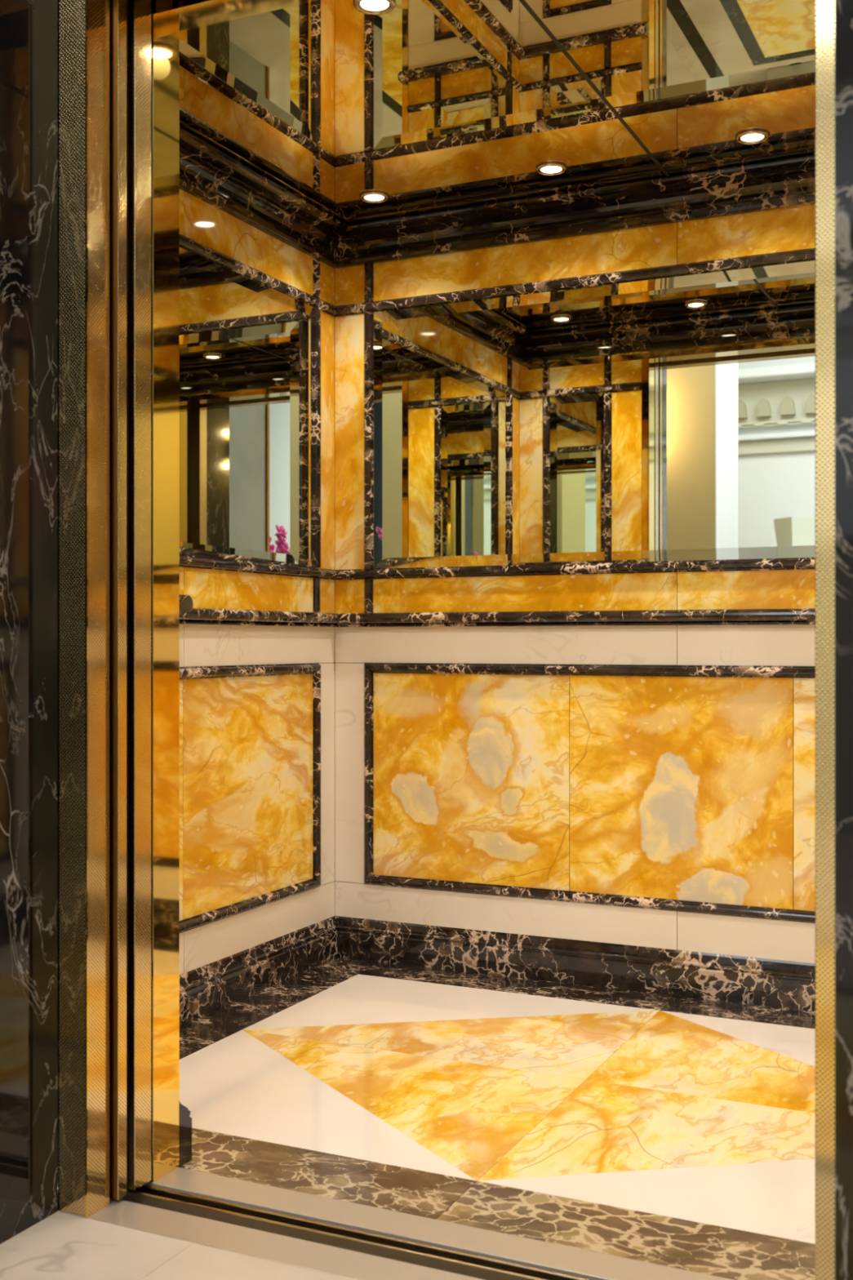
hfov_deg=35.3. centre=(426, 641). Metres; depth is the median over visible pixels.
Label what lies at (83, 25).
door frame
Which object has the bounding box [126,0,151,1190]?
door
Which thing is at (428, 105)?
ceiling
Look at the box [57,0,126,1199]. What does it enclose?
door
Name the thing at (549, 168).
recessed light
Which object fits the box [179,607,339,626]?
trim
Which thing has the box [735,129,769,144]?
recessed light
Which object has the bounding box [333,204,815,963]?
wall
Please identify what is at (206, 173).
trim
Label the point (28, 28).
wall
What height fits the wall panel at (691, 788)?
0.730 m
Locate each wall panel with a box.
[179,662,320,933]
[364,662,815,923]
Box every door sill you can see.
[57,1189,546,1279]
[126,1167,733,1279]
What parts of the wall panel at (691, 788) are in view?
frame moulding, frame moulding, frame moulding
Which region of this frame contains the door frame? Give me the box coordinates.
[57,0,835,1279]
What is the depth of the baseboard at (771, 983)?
4.08 m
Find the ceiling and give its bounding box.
[179,0,815,225]
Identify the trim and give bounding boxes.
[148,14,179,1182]
[151,0,317,32]
[178,594,192,617]
[179,127,347,268]
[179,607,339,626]
[335,154,815,268]
[337,608,815,626]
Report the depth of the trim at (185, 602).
2.69 m
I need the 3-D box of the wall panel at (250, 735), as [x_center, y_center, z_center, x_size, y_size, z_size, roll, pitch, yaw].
[-0.671,0.437,3.700,0.039,0.730,1.486,0,0,25]
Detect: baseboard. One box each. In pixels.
[178,1101,191,1167]
[179,915,337,1026]
[334,915,815,1012]
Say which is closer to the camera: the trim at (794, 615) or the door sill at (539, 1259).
the door sill at (539, 1259)
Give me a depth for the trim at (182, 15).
2.58 m
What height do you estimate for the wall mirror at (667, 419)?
0.845 m
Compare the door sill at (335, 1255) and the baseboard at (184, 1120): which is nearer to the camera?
the door sill at (335, 1255)
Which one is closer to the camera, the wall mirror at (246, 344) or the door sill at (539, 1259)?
the door sill at (539, 1259)
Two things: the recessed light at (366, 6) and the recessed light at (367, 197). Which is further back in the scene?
the recessed light at (367, 197)
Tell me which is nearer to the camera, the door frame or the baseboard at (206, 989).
the door frame
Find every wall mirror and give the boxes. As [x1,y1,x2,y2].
[179,247,313,567]
[373,260,815,568]
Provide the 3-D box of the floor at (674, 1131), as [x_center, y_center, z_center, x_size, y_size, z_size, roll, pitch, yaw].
[0.392,1.080,3.228,2.425,0.060,1.762,0,0,25]
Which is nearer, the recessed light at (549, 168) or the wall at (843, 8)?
the wall at (843, 8)
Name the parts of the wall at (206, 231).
rail, rail, upright rail, upright rail, upright rail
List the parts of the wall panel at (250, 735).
frame moulding, frame moulding, frame moulding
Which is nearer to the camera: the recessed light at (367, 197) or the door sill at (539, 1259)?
the door sill at (539, 1259)
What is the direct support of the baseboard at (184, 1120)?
attached to the wall
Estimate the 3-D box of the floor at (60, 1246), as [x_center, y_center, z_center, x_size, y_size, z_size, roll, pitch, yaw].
[-1.412,1.075,-1.402,11.000,0.050,7.622,0,0,25]
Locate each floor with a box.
[0,1211,351,1279]
[179,957,815,1279]
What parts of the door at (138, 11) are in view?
door panel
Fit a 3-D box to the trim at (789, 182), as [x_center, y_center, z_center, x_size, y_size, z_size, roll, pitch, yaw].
[0.723,-1.298,3.932,2.325,0.106,0.106,0,0,25]
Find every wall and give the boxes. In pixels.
[0,0,57,1244]
[179,188,337,974]
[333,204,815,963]
[835,0,852,1279]
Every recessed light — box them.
[353,0,395,14]
[359,191,389,203]
[535,162,567,175]
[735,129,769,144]
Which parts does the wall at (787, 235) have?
upright rail, upright rail, upright rail, rail, rail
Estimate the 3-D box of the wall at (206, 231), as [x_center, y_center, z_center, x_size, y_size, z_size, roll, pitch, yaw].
[-0.685,-0.126,3.707,0.069,2.452,1.752,0,0,25]
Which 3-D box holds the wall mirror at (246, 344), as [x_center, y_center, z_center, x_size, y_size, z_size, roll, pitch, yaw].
[-0.676,-0.661,3.703,0.024,0.845,1.417,0,0,25]
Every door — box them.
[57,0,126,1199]
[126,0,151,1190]

